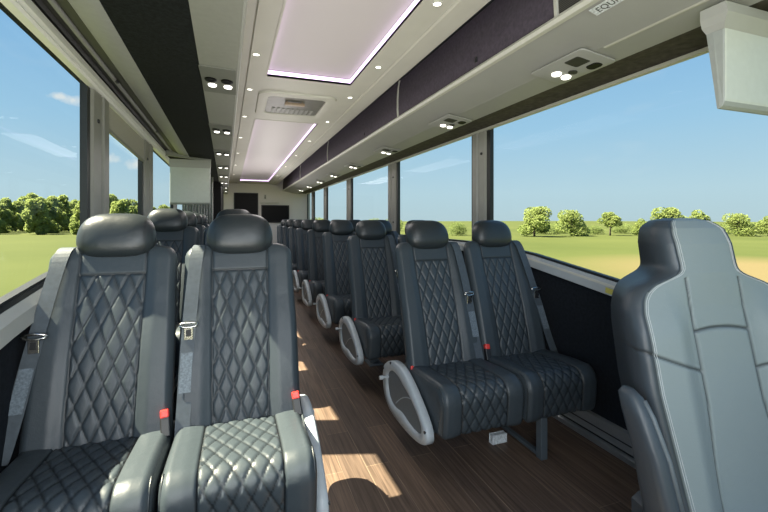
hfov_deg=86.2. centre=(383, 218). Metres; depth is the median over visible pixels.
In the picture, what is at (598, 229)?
bush
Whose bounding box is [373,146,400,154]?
light
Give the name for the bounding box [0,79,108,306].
window
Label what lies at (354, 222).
seat
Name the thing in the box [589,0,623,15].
plate
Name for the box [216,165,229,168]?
light
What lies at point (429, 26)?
ceiling
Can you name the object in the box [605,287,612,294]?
warning sticker
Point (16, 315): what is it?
trim
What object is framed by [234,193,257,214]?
tv
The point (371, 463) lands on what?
floor
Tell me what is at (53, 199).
tree
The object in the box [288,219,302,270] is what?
seat
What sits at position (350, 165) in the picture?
light
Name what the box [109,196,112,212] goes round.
tree
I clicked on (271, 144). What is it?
ceiling light panel
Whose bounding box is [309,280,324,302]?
seat cushion
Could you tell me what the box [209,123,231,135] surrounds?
light
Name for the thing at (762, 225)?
tree
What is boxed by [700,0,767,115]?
monitor
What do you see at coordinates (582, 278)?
trim
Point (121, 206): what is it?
tree
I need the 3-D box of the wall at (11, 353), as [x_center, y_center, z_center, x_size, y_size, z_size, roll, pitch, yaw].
[-2.635,0.020,4.898,0.080,2.360,12.206,0,0,-21]
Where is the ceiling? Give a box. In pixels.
[229,0,489,184]
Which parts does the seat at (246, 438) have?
backrest, panel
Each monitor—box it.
[169,159,210,204]
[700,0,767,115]
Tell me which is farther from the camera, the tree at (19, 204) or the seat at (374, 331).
the tree at (19, 204)
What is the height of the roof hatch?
0.033 m
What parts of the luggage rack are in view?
bin door, bin door, bin door, rail, bin door, valance rail, bin door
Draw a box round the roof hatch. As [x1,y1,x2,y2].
[255,90,336,119]
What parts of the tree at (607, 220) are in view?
crown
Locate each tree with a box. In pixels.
[0,197,21,229]
[0,203,12,232]
[0,209,6,233]
[10,200,25,230]
[17,192,40,200]
[20,197,56,234]
[44,201,62,232]
[46,195,68,229]
[56,194,74,230]
[63,201,76,230]
[69,200,79,234]
[109,193,118,204]
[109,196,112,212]
[109,199,129,213]
[125,198,137,213]
[158,204,168,208]
[517,206,551,236]
[553,210,590,235]
[597,211,622,235]
[630,218,645,234]
[650,207,689,219]
[689,210,711,220]
[720,213,757,236]
[754,216,767,234]
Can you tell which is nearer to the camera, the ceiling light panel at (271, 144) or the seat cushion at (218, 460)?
the seat cushion at (218, 460)
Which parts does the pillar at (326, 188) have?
frame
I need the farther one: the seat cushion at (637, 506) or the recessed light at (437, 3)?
the recessed light at (437, 3)
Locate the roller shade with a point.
(119, 129)
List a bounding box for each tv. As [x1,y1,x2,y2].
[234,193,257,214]
[261,205,288,222]
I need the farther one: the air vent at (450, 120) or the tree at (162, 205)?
the tree at (162, 205)
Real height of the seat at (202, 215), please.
1.192 m
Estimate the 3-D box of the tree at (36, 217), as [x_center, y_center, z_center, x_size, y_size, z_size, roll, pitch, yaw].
[-55.632,-0.263,66.129,3.987,6.760,4.614,0,0,-1]
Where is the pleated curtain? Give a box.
[182,177,212,222]
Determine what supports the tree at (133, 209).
on the ground
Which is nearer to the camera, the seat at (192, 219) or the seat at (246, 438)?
the seat at (246, 438)
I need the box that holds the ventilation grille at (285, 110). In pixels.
[271,107,312,115]
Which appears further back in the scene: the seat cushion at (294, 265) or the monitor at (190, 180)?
the seat cushion at (294, 265)
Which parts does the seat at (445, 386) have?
panel, backrest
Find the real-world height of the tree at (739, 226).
3.934 m
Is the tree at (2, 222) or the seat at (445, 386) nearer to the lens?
the seat at (445, 386)
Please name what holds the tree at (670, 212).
on the ground
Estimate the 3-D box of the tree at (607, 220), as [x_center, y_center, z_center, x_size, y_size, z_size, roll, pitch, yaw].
[34.131,0.861,62.085,3.495,4.012,2.775,0,0,37]
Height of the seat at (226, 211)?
1.193 m
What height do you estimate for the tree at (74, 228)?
6.225 m
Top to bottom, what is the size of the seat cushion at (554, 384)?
0.235 m
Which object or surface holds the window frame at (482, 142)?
in the wall at (578, 317)
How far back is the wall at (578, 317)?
2.30 m
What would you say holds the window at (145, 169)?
in the wall at (11, 353)
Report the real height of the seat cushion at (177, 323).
0.235 m
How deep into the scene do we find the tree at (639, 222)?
61.87 m
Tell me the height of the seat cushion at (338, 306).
0.235 m
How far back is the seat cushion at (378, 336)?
2.91 m
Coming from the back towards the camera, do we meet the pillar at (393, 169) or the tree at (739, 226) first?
the tree at (739, 226)
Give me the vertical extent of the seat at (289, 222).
1.193 m
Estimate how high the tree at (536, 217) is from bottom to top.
4.764 m
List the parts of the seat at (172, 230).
backrest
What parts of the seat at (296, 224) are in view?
backrest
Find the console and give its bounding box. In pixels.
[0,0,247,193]
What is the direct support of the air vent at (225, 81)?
attached to the light at (214, 79)
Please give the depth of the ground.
33.61 m
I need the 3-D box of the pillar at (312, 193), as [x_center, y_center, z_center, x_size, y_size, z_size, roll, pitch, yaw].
[-1.610,-0.263,9.982,0.057,0.965,1.600,0,0,-20]
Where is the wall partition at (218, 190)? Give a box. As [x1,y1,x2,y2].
[213,182,223,219]
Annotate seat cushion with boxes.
[0,421,174,511]
[157,410,316,511]
[175,322,180,368]
[292,263,296,270]
[297,270,307,287]
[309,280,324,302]
[324,294,351,323]
[351,315,404,359]
[404,358,523,439]
[488,349,596,422]
[632,490,642,511]
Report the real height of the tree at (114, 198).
8.896 m
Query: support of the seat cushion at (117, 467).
on the seat at (92, 395)
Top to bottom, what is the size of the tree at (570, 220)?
4.512 m
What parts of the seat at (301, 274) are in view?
panel, backrest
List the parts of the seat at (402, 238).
backrest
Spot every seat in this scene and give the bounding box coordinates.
[0,214,176,511]
[147,208,198,391]
[157,214,329,511]
[184,211,205,244]
[194,213,208,227]
[201,214,210,225]
[203,209,249,244]
[277,219,288,243]
[282,219,294,246]
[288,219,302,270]
[292,220,314,291]
[299,220,330,306]
[313,220,355,331]
[335,220,404,366]
[348,220,360,230]
[378,220,398,245]
[379,220,523,444]
[398,220,416,243]
[463,220,596,460]
[611,218,767,511]
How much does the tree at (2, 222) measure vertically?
5.584 m
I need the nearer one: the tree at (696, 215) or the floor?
the floor
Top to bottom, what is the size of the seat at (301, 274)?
1.193 m
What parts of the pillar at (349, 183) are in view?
frame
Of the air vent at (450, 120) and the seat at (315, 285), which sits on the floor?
the seat at (315, 285)
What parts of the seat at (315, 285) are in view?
panel, backrest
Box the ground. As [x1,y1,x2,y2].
[0,221,767,296]
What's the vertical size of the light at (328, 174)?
0.040 m
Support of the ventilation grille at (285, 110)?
attached to the roof hatch
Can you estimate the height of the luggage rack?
0.412 m
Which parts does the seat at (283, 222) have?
backrest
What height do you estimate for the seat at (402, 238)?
1.195 m
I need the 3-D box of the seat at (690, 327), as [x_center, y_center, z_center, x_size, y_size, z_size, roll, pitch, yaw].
[1.069,0.599,1.174,0.748,1.203,0.635,0,0,-10]
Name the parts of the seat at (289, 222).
backrest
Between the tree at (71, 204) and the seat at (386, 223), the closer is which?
the seat at (386, 223)
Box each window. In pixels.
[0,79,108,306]
[138,140,152,216]
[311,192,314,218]
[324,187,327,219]
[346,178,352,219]
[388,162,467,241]
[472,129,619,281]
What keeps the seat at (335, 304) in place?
on the floor
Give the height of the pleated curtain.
0.912 m
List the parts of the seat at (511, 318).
backrest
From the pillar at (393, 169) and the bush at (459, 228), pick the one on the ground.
the bush at (459, 228)
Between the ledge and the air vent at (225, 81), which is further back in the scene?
the ledge
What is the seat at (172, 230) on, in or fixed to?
on the trim at (175, 392)
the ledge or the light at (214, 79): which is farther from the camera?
the ledge
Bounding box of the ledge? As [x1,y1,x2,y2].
[261,202,278,203]
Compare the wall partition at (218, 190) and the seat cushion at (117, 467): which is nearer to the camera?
the seat cushion at (117, 467)
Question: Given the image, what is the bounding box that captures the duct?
[552,410,635,468]
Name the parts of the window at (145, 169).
frame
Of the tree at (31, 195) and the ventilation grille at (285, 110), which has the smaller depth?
the ventilation grille at (285, 110)
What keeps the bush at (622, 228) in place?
on the ground
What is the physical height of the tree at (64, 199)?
8.263 m
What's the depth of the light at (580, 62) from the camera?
1.88 m
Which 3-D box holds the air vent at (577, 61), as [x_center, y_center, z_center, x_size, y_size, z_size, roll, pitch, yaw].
[0.867,-0.705,1.841,0.080,0.003,0.084,9,-3,-20]
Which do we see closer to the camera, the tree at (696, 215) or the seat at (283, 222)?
the seat at (283, 222)
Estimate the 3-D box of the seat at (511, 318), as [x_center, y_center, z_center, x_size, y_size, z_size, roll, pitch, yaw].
[0.794,0.606,2.356,0.530,1.195,0.701,0,0,-20]
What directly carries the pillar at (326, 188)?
in the wall at (578, 317)
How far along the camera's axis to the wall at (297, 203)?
11.25 m
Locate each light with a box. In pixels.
[198,65,235,94]
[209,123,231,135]
[213,149,230,156]
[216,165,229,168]
[326,173,341,176]
[344,163,363,168]
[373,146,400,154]
[428,114,471,129]
[431,0,442,6]
[531,48,614,83]
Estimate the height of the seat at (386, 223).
1.195 m
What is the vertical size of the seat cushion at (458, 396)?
0.235 m
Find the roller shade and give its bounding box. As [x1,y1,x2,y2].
[109,107,144,161]
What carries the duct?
attached to the wall at (578, 317)
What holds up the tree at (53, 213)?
on the ground
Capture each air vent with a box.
[204,77,216,81]
[221,79,232,84]
[443,118,457,122]
[565,57,589,66]
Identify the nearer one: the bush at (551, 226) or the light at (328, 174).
the light at (328, 174)
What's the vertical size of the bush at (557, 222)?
2.469 m
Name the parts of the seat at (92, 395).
backrest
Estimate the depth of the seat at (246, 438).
1.55 m
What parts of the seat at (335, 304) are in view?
panel, backrest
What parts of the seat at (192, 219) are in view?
backrest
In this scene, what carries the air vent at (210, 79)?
attached to the light at (214, 79)
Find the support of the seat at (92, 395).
on the trim
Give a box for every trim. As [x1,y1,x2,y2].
[0,281,44,348]
[173,369,176,420]
[448,241,616,295]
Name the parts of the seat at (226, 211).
backrest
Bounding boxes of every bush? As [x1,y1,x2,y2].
[448,222,466,235]
[536,225,557,233]
[545,222,566,233]
[581,225,605,233]
[611,223,632,232]
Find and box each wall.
[0,2,168,472]
[224,179,309,242]
[461,250,626,429]
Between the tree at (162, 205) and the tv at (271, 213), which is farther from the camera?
the tree at (162, 205)
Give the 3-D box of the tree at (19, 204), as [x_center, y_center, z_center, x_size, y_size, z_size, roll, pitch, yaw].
[-74.228,-0.326,82.930,4.719,6.913,4.078,0,0,-3]
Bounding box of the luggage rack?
[282,0,767,193]
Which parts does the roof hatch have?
hatch handle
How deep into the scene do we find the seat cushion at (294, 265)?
6.81 m
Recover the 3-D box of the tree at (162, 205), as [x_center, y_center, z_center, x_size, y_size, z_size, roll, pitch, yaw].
[-38.497,0.192,71.505,3.642,5.638,3.495,0,0,0]
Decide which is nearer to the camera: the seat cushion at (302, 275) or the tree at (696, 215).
the seat cushion at (302, 275)
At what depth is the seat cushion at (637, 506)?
1.29 m
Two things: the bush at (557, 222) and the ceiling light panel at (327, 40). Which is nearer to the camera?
the ceiling light panel at (327, 40)
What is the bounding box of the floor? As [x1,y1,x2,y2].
[294,288,639,511]
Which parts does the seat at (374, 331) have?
panel, leg, backrest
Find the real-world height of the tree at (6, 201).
7.340 m
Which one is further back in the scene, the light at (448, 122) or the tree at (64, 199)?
the tree at (64, 199)
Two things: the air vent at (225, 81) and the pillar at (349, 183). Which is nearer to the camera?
the air vent at (225, 81)
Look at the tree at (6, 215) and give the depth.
71.83 m
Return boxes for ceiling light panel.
[239,119,318,181]
[265,0,425,86]

